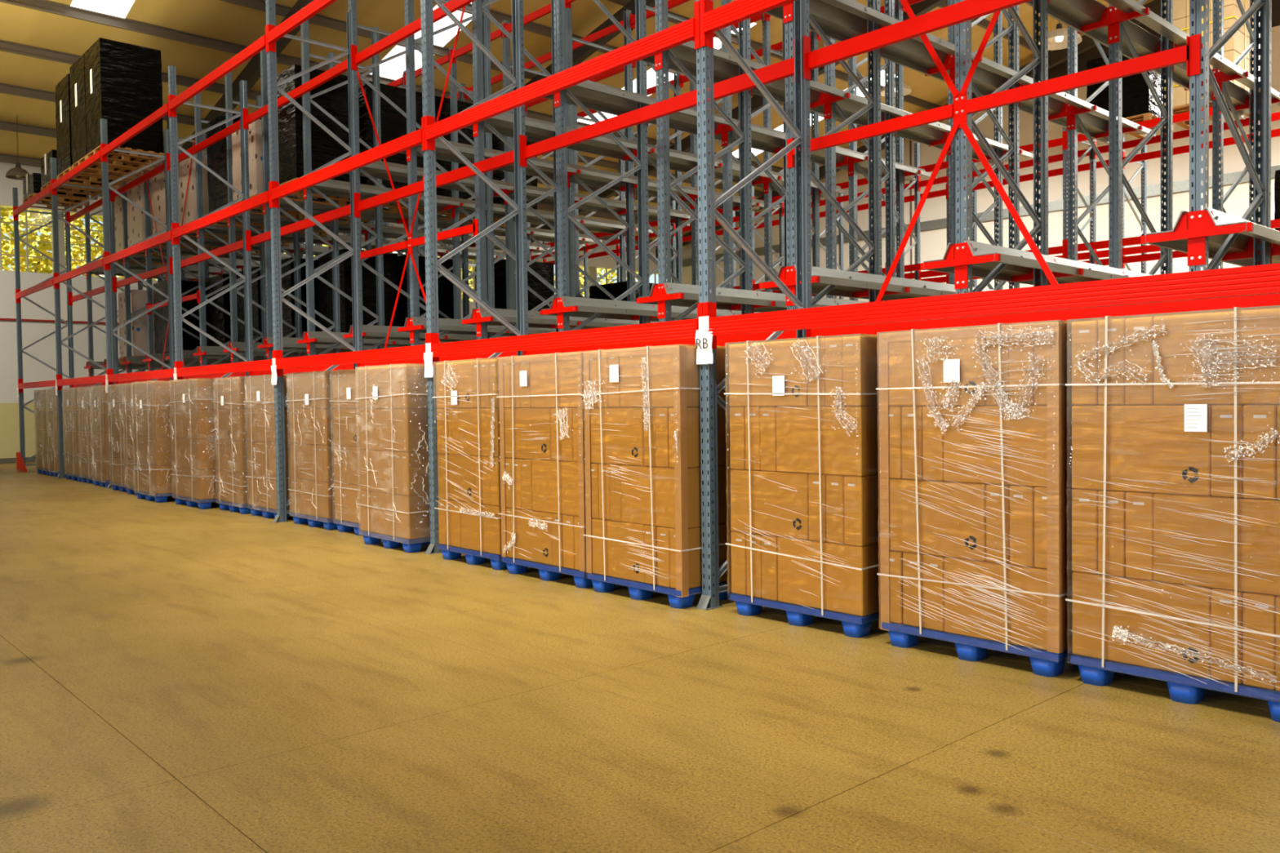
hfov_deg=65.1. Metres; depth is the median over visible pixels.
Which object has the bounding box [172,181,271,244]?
beam
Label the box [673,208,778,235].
beam
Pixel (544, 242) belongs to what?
frame
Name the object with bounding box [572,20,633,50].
tie
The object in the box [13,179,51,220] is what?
beam
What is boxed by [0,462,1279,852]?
floor
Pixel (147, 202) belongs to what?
frame
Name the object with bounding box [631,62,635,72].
tie
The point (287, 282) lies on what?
load
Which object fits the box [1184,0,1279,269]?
frame
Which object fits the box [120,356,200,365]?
rail
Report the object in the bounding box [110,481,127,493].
pallet
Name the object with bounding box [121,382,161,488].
stack
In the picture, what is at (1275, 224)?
beam
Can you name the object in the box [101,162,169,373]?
frame
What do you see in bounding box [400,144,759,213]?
rail
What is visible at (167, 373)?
beam
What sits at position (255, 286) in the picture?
load
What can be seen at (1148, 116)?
wooden pallet
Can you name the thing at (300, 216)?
wooden pallet
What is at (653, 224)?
beam
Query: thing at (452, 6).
beam
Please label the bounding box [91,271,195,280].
rail
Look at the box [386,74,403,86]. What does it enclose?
tie
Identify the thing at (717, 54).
rail
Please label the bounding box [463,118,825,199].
rail
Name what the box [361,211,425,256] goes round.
frame
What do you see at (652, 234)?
beam
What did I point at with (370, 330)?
rail
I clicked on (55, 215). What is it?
frame
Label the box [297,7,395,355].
frame
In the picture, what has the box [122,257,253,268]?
rail
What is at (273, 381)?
paper tag
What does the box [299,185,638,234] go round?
rail
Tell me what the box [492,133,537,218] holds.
load
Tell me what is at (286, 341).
rail
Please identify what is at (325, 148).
load
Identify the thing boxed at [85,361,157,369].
rail
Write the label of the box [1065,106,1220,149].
beam
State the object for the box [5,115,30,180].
pendant lamp
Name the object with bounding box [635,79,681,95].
tie
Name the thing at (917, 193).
frame
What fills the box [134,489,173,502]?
pallet
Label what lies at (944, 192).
beam
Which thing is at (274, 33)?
beam
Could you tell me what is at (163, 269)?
beam
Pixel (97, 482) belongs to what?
pallet
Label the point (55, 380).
paper tag
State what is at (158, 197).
load
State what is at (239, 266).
frame
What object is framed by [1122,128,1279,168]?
beam
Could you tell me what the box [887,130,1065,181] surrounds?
beam
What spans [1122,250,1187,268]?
beam
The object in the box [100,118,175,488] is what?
frame
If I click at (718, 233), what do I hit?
beam
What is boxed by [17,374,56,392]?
beam
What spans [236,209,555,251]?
rail
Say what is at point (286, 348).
rail
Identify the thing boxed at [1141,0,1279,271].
frame
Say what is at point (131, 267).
rail
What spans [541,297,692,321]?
rail
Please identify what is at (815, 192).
frame
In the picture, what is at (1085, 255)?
beam
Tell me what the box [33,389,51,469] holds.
stack
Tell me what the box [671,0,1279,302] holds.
wall
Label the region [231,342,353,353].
rail
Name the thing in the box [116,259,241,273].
rail
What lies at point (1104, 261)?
beam
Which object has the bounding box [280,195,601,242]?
rail
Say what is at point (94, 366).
rail
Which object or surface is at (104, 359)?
rail
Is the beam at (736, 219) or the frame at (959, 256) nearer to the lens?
the frame at (959, 256)
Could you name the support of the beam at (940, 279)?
attached to the frame at (840, 219)
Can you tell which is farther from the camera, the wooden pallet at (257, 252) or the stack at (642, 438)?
the wooden pallet at (257, 252)
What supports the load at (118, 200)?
on the wooden pallet at (133, 262)
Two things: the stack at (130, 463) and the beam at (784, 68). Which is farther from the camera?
the stack at (130, 463)
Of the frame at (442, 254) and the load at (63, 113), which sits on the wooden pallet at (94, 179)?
the load at (63, 113)
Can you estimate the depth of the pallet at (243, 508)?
14.03 m
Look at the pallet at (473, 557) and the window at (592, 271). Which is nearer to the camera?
the pallet at (473, 557)
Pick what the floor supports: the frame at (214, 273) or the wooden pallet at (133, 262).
the frame at (214, 273)
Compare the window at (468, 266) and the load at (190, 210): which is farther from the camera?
the window at (468, 266)
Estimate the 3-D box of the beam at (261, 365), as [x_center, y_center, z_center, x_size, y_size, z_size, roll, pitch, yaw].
[-5.888,-0.824,14.153,0.103,0.330,3.771,-2,2,-42]
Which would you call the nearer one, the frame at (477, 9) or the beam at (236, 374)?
the frame at (477, 9)
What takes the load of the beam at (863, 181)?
attached to the frame at (781, 220)
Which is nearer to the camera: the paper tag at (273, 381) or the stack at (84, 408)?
the paper tag at (273, 381)
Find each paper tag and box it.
[55,379,57,395]
[105,374,108,392]
[173,367,177,379]
[271,358,277,384]
[423,342,433,377]
[695,315,713,364]
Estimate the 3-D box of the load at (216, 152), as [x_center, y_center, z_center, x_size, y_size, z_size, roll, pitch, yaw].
[-7.340,-4.801,18.730,1.068,1.750,1.068,-2,2,-42]
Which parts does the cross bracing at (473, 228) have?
gusset plate, plate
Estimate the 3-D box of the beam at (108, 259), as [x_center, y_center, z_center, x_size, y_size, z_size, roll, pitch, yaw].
[-8.459,-2.996,16.890,0.103,0.330,3.771,-2,2,-42]
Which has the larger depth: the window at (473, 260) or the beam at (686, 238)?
the window at (473, 260)
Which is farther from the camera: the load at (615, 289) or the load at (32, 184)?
the load at (32, 184)
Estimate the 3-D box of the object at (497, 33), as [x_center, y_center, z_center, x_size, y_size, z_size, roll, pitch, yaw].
[-2.674,-6.298,16.545,0.120,0.220,1.580,-2,2,-42]
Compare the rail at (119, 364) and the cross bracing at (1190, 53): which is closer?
the cross bracing at (1190, 53)
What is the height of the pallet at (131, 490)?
0.140 m
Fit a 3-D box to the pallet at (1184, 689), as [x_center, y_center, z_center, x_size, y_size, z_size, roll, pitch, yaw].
[3.010,1.255,5.212,1.100,0.140,1.070,-2,2,-42]
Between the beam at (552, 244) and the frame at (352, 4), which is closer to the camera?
the frame at (352, 4)
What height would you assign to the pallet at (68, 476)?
0.140 m
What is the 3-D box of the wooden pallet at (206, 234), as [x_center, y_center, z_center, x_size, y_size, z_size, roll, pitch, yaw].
[-8.459,-3.869,19.862,1.100,0.142,1.080,-2,2,-42]
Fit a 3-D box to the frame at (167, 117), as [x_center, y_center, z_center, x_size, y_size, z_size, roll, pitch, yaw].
[-8.914,-2.710,20.535,1.410,7.550,0.620,-2,2,-42]
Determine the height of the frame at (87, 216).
7.550 m
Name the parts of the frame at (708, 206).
foot plate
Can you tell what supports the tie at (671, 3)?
attached to the frame at (629, 188)
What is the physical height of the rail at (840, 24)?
0.173 m
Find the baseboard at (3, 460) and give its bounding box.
[0,457,36,463]
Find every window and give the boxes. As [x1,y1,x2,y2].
[0,205,53,271]
[50,210,102,274]
[460,266,475,301]
[472,259,475,302]
[535,260,589,288]
[587,266,617,297]
[648,273,658,284]
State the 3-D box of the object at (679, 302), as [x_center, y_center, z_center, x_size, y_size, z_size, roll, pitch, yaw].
[2.680,-1.387,12.113,7.095,0.173,0.236,-2,2,-42]
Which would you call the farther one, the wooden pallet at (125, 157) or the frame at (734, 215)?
the frame at (734, 215)
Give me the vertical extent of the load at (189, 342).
1.600 m
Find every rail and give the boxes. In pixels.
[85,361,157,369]
[88,361,168,368]
[91,266,217,279]
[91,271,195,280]
[101,257,227,275]
[102,359,159,367]
[106,359,199,367]
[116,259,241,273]
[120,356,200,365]
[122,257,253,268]
[125,355,225,364]
[129,252,266,266]
[143,248,260,261]
[144,354,231,363]
[147,353,241,362]
[151,243,317,259]
[166,355,259,360]
[180,232,475,266]
[180,239,462,268]
[182,350,284,359]
[193,346,293,357]
[194,227,497,260]
[200,346,317,356]
[204,222,506,258]
[223,342,328,354]
[224,215,545,254]
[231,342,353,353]
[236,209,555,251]
[257,337,365,351]
[259,193,590,245]
[266,337,398,349]
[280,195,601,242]
[297,331,410,346]
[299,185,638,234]
[307,331,447,345]
[315,179,653,232]
[343,324,471,342]
[345,166,691,226]
[361,324,507,340]
[364,160,691,218]
[398,317,533,336]
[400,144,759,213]
[410,316,572,333]
[421,138,776,209]
[462,308,601,329]
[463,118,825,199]
[478,307,658,327]
[489,111,848,195]
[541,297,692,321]
[542,75,915,184]
[557,71,937,178]
[560,296,757,319]
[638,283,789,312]
[640,34,1008,164]
[660,30,1033,158]
[662,282,866,307]
[761,266,931,301]
[764,0,1125,144]
[792,263,995,296]
[822,0,1155,136]
[923,242,1101,284]
[964,240,1151,279]
[1025,0,1249,119]
[1104,0,1279,106]
[1145,210,1279,266]
[1204,207,1279,244]
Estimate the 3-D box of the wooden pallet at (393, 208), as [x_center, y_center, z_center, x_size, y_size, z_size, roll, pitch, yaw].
[-4.410,-3.847,17.139,1.100,0.142,1.080,-2,2,-42]
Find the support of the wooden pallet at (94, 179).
on the beam at (55, 184)
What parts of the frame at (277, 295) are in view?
foot plate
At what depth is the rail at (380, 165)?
16.04 m
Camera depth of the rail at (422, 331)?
13.92 m
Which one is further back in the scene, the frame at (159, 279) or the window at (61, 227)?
the window at (61, 227)
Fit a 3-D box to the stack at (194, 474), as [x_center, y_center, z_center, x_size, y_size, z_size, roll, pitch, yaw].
[-6.335,0.182,15.190,1.122,1.795,1.248,-2,2,-42]
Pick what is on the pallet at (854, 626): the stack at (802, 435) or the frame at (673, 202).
the stack at (802, 435)
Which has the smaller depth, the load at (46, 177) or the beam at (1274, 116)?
the beam at (1274, 116)
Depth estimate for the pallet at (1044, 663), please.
5.65 m
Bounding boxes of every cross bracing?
[143,139,200,369]
[356,5,479,348]
[786,0,1200,301]
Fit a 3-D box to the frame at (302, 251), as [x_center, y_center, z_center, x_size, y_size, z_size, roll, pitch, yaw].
[-6.970,-2.781,22.304,1.410,7.550,0.620,-2,2,-42]
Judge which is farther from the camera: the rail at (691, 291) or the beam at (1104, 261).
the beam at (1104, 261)
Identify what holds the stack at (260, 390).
on the pallet at (255, 510)
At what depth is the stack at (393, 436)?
10.13 m
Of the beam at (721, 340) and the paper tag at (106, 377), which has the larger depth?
the paper tag at (106, 377)
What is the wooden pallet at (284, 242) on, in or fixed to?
on the rail at (212, 230)
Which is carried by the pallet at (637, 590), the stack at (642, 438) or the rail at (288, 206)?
the stack at (642, 438)
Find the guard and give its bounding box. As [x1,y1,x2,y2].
[16,452,27,471]
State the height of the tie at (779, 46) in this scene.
0.220 m
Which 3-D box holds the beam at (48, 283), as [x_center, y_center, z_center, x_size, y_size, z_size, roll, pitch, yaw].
[-13.548,-3.081,22.477,0.103,0.330,3.771,-2,2,-42]
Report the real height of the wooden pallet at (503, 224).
0.142 m
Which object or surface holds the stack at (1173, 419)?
on the pallet at (1184, 689)
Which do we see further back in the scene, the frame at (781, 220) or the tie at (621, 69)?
the frame at (781, 220)
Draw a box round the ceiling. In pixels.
[0,0,1160,258]
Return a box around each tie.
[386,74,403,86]
[404,50,449,85]
[445,92,467,100]
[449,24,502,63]
[463,72,502,98]
[502,3,551,37]
[511,51,551,74]
[524,97,549,111]
[564,0,575,8]
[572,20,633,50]
[577,108,596,119]
[589,66,624,82]
[630,0,689,29]
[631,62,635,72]
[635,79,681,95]
[679,74,689,87]
[691,13,766,41]
[750,31,818,59]
[764,13,770,21]
[817,0,897,40]
[902,0,924,12]
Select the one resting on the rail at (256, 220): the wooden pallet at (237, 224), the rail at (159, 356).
the wooden pallet at (237, 224)
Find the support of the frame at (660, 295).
on the floor
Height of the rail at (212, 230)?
0.173 m
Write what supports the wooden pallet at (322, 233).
on the rail at (256, 220)
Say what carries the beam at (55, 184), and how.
attached to the frame at (55, 215)
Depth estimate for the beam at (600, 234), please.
27.78 m
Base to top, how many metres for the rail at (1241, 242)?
0.173 m
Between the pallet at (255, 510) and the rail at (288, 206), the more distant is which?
the rail at (288, 206)
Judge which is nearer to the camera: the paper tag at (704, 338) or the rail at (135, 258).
the paper tag at (704, 338)
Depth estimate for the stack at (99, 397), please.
18.66 m
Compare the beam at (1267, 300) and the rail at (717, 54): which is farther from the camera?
the rail at (717, 54)
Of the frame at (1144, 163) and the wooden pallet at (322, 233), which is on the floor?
the frame at (1144, 163)
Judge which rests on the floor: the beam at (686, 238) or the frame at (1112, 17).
the frame at (1112, 17)
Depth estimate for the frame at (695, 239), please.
16.64 m
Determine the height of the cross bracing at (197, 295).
5.801 m
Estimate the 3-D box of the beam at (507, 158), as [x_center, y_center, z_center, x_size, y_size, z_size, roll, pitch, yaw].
[-2.537,-2.942,12.062,0.103,0.330,3.771,-2,2,-42]
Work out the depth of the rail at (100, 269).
25.45 m
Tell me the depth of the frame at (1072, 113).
11.97 m
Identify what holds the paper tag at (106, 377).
hanging from the beam at (99, 379)
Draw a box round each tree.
[0,207,103,276]
[0,208,119,278]
[461,258,555,302]
[554,266,649,297]
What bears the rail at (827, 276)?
attached to the frame at (788, 275)
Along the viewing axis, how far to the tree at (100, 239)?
36.90 m
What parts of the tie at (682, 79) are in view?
plate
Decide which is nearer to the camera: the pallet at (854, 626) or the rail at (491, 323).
the pallet at (854, 626)
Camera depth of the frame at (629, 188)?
15.22 m
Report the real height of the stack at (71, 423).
1.795 m
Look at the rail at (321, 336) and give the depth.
15.64 m
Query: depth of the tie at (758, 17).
15.53 m
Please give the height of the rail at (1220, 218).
0.173 m
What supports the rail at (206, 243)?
attached to the frame at (167, 117)
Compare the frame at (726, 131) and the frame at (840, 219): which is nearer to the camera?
the frame at (726, 131)
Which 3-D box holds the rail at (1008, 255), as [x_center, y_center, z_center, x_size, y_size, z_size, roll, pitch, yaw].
[5.041,-1.347,9.522,7.095,0.173,0.236,-2,2,-42]
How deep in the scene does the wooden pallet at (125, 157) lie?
19.05 m
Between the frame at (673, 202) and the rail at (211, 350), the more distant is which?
the frame at (673, 202)
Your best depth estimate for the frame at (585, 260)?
30.11 m
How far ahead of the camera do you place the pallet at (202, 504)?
14.71 m
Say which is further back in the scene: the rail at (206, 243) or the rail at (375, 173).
the rail at (206, 243)
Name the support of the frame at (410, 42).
on the floor
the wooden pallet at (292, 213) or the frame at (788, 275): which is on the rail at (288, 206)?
the wooden pallet at (292, 213)
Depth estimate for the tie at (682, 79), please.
18.48 m
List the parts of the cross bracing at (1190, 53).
plate, gusset plate, plate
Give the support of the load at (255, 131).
on the wooden pallet
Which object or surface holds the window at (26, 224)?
in the wall at (44, 350)
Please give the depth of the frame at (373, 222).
25.03 m
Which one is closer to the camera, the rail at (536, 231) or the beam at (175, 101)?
the beam at (175, 101)
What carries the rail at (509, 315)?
attached to the frame at (477, 9)
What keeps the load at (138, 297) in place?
on the wooden pallet at (121, 359)
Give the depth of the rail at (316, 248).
21.60 m
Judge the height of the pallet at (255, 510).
0.140 m
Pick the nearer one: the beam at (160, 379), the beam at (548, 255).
the beam at (160, 379)
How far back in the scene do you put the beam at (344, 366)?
14.78 m
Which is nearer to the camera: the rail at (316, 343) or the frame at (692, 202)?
the frame at (692, 202)
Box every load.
[22,172,85,204]
[40,149,102,192]
[55,73,123,182]
[69,53,137,172]
[84,37,163,162]
[114,185,124,253]
[118,289,155,357]
[126,171,152,247]
[151,160,166,237]
[153,280,201,353]
[177,151,227,226]
[204,274,239,346]
[206,111,287,213]
[231,119,317,200]
[237,266,268,342]
[266,64,350,196]
[273,257,319,337]
[317,248,399,333]
[348,80,423,204]
[397,254,453,326]
[400,95,475,213]
[475,258,554,311]
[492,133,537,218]
[589,280,653,302]
[1086,55,1160,121]
[1274,169,1279,230]
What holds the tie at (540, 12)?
attached to the frame at (629, 188)
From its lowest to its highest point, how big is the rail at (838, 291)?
0.173 m
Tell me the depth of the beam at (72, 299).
23.73 m
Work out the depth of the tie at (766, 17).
15.35 m
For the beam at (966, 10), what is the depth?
7.22 m
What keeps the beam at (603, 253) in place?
attached to the frame at (544, 242)
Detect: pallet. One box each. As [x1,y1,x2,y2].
[22,192,88,211]
[35,466,49,475]
[40,180,102,199]
[48,469,66,477]
[57,166,129,189]
[64,472,81,481]
[71,155,147,180]
[79,475,94,484]
[86,145,164,170]
[92,478,110,488]
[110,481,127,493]
[115,259,167,265]
[119,355,145,363]
[124,485,137,495]
[134,251,188,257]
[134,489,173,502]
[158,242,215,249]
[173,494,218,509]
[182,220,241,239]
[210,246,259,254]
[211,219,266,231]
[216,499,251,514]
[232,193,302,218]
[235,236,293,245]
[248,504,291,519]
[279,177,348,205]
[280,226,327,236]
[290,512,337,530]
[298,213,368,225]
[333,519,361,535]
[337,199,408,213]
[360,530,430,552]
[400,205,466,220]
[437,543,507,570]
[459,213,505,227]
[502,556,593,588]
[586,573,733,608]
[729,593,879,638]
[881,622,1067,677]
[1070,654,1279,722]
[1124,112,1173,137]
[1173,101,1249,128]
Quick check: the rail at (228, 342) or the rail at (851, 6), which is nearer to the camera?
the rail at (851, 6)
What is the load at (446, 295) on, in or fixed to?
on the wooden pallet
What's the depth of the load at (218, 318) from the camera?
21.27 m
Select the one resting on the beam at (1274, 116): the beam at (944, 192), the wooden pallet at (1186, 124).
the wooden pallet at (1186, 124)
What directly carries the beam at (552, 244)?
attached to the frame
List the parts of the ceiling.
skylight panel, skylight panel, skylight panel, skylight panel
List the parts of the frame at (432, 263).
foot plate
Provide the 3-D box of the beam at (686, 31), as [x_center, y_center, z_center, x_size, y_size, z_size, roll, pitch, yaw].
[-0.825,-2.869,8.510,0.103,0.330,3.771,-2,2,-42]
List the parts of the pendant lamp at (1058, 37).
bulb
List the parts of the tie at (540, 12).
plate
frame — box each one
[12,186,74,471]
[50,157,118,478]
[84,195,145,376]
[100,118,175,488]
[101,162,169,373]
[120,143,192,373]
[142,128,217,370]
[166,102,244,367]
[168,65,253,502]
[192,82,266,365]
[213,246,226,275]
[222,71,306,363]
[236,253,293,270]
[257,35,348,359]
[265,0,362,523]
[290,217,351,258]
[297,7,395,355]
[321,206,389,252]
[343,0,448,350]
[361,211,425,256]
[372,207,404,253]
[397,0,508,346]
[397,70,470,319]
[420,0,528,554]
[437,213,497,303]
[442,46,516,319]
[462,0,581,339]
[471,222,539,261]
[493,20,582,309]
[524,107,585,284]
[539,0,657,332]
[542,240,555,276]
[564,7,637,302]
[573,105,636,297]
[578,232,588,297]
[616,235,638,282]
[617,71,688,302]
[622,0,722,284]
[636,0,775,322]
[648,200,675,283]
[680,48,759,289]
[693,0,811,610]
[708,0,788,313]
[709,210,735,286]
[750,165,784,293]
[751,12,833,296]
[759,0,910,310]
[809,0,898,303]
[813,192,844,299]
[835,0,920,300]
[884,142,919,279]
[920,0,1084,293]
[924,0,1024,289]
[928,0,1022,289]
[946,151,977,287]
[1048,26,1142,268]
[1062,90,1096,264]
[1076,0,1203,275]
[1122,133,1146,274]
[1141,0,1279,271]
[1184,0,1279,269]
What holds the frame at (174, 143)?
on the floor
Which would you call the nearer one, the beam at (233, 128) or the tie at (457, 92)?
the beam at (233, 128)
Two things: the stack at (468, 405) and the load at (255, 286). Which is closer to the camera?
the stack at (468, 405)
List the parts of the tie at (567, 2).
plate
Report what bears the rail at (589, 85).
attached to the frame at (563, 215)
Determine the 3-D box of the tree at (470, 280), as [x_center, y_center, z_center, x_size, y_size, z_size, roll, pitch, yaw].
[-6.242,-4.120,43.204,5.506,9.206,5.475,-1,2,-9]
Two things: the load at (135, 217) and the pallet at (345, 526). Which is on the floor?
the pallet at (345, 526)
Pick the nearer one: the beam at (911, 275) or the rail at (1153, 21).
the rail at (1153, 21)
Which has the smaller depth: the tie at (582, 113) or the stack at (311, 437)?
the stack at (311, 437)
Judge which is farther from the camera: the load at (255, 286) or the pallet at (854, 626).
the load at (255, 286)
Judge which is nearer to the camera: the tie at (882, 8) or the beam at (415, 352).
the beam at (415, 352)
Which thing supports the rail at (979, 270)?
attached to the frame at (959, 256)
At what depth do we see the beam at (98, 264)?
19.61 m
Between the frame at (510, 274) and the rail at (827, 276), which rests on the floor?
the frame at (510, 274)
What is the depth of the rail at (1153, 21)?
9.36 m
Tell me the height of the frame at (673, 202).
7.000 m
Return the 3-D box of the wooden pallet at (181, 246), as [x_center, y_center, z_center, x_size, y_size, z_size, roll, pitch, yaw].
[-9.486,-3.888,21.064,1.100,0.142,1.080,-2,2,-42]
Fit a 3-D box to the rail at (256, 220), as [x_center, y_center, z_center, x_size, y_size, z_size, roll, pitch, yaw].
[-4.797,-3.880,20.226,7.095,0.173,0.236,-2,2,-42]
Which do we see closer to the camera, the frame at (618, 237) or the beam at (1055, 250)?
the beam at (1055, 250)
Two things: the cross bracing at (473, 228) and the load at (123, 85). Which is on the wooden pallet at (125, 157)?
the load at (123, 85)
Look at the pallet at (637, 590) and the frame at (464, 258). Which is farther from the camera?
the frame at (464, 258)
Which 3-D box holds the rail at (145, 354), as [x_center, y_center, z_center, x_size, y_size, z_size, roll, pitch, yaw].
[-7.959,-1.564,23.793,7.095,0.173,0.236,-2,2,-42]
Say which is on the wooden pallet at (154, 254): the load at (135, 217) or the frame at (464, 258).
the load at (135, 217)
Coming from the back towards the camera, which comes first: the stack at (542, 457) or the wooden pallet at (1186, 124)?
the wooden pallet at (1186, 124)
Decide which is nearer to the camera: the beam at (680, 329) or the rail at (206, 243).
the beam at (680, 329)
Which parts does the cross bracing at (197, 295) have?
plate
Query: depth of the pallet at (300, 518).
12.22 m
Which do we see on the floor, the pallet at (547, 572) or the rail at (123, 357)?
the pallet at (547, 572)
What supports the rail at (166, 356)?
attached to the frame at (167, 117)
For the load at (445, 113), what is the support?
on the wooden pallet
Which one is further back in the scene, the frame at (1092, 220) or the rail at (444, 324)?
the frame at (1092, 220)
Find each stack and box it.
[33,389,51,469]
[44,388,65,471]
[62,387,79,475]
[75,386,97,476]
[88,385,109,481]
[106,380,128,484]
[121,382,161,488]
[130,380,176,493]
[168,377,217,500]
[213,376,249,504]
[244,373,310,511]
[286,370,341,518]
[329,368,376,523]
[355,363,430,540]
[432,357,530,555]
[496,351,596,572]
[581,344,738,597]
[724,333,879,616]
[875,320,1067,653]
[1065,305,1279,692]
[1164,0,1253,112]
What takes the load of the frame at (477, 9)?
on the floor
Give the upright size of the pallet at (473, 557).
0.140 m
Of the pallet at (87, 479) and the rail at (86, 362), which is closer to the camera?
the pallet at (87, 479)
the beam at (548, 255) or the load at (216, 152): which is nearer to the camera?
the load at (216, 152)
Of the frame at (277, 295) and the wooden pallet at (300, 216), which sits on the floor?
the frame at (277, 295)
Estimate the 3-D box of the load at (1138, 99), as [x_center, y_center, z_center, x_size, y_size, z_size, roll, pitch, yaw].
[8.734,-5.965,17.892,1.068,1.150,1.068,-2,2,-42]
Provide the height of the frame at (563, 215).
7.550 m
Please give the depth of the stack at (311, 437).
12.12 m
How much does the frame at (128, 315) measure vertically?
7.550 m
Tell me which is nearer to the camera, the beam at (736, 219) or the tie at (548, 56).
the tie at (548, 56)
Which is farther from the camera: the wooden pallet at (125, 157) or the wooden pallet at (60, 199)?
the wooden pallet at (60, 199)
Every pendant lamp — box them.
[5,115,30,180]
[880,77,911,97]
[1038,21,1082,49]
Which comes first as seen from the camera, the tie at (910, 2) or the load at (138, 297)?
the tie at (910, 2)
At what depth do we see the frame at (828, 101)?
11.66 m
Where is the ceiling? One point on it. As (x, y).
(40, 40)
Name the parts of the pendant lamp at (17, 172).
cord, lamp shade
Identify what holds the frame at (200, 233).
on the floor
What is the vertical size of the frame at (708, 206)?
6.720 m
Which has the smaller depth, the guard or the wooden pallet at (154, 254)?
the wooden pallet at (154, 254)
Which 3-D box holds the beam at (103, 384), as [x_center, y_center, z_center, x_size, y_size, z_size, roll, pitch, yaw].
[-12.689,-0.982,23.292,0.103,0.330,3.771,-2,2,-42]
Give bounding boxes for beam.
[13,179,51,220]
[15,272,53,302]
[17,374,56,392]
[50,143,102,195]
[53,252,104,288]
[56,368,106,390]
[66,198,102,225]
[68,285,104,306]
[71,382,105,387]
[101,95,169,162]
[103,222,173,270]
[106,361,175,386]
[110,162,164,201]
[111,265,167,292]
[115,377,169,384]
[166,120,239,170]
[168,25,269,116]
[168,240,243,274]
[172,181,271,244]
[172,372,245,380]
[175,350,274,379]
[242,58,347,129]
[245,204,350,251]
[248,363,353,375]
[266,0,336,52]
[270,116,424,208]
[274,333,428,376]
[351,0,475,71]
[354,150,514,217]
[357,351,517,368]
[424,0,700,151]
[428,302,702,366]
[504,242,554,253]
[519,38,799,167]
[522,329,801,355]
[530,246,583,260]
[543,245,617,264]
[586,230,671,252]
[592,231,613,238]
[617,235,691,256]
[648,208,730,226]
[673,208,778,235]
[699,0,795,48]
[702,262,1279,349]
[709,208,812,237]
[751,176,885,203]
[751,262,885,290]
[756,289,779,293]
[782,182,914,216]
[782,271,916,293]
[803,0,1031,80]
[805,293,1279,337]
[813,183,947,222]
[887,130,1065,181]
[888,239,1065,273]
[918,145,1089,191]
[918,251,1089,279]
[920,275,948,284]
[947,159,1108,198]
[949,257,1108,281]
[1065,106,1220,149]
[1065,218,1279,257]
[1094,111,1279,159]
[1094,229,1279,262]
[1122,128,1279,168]
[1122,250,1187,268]
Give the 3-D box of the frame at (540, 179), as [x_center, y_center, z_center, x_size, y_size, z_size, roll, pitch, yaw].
[-1.834,-2.799,20.570,1.410,7.550,0.620,-2,2,-42]
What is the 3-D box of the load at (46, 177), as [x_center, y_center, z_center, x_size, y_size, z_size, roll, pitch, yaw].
[-12.325,-5.547,21.848,1.080,0.629,1.068,-2,2,-42]
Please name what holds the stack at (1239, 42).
on the wooden pallet
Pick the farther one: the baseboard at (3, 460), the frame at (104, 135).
the baseboard at (3, 460)
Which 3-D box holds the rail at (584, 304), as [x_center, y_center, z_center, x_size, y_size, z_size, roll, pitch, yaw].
[1.849,-1.401,13.025,7.095,0.173,0.236,-2,2,-42]
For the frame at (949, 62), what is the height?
7.550 m
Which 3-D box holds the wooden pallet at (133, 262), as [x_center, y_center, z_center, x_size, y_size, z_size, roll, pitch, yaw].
[-11.614,-3.924,23.400,1.100,0.142,1.080,-2,2,-42]
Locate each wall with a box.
[0,162,666,458]
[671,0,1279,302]
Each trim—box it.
[0,318,119,324]
[671,164,1279,268]
[909,139,912,272]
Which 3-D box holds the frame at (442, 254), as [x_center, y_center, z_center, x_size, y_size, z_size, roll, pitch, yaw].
[-3.961,-2.834,22.906,1.410,7.550,0.620,-2,2,-42]
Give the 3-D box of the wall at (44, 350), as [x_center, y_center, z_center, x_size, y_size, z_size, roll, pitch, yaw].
[-11.830,-3.329,32.057,35.500,8.350,0.304,-2,2,-42]
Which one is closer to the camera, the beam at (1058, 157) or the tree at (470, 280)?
the beam at (1058, 157)
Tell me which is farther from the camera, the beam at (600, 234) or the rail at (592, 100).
the beam at (600, 234)
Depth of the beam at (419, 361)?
11.91 m
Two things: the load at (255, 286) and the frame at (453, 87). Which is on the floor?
the frame at (453, 87)
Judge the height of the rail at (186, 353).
0.173 m
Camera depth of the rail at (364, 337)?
15.08 m
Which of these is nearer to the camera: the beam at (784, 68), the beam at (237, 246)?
the beam at (784, 68)
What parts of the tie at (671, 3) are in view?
plate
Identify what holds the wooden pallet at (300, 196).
on the rail at (326, 191)
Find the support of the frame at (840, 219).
on the floor
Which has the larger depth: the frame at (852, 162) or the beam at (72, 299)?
the beam at (72, 299)
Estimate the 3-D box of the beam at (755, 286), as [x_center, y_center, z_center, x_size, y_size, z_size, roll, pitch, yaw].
[3.935,-3.297,22.433,0.103,0.330,3.771,-2,2,-42]
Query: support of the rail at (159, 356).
attached to the frame at (147, 202)
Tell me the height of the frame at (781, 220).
7.000 m
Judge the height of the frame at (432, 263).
6.720 m
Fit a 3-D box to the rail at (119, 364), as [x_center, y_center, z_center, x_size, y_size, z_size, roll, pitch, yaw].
[-9.854,-1.596,25.873,7.095,0.173,0.236,-2,2,-42]
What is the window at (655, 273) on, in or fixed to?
in the wall at (44, 350)
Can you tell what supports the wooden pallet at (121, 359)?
on the rail at (123, 357)
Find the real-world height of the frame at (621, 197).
7.550 m
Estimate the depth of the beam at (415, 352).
11.13 m

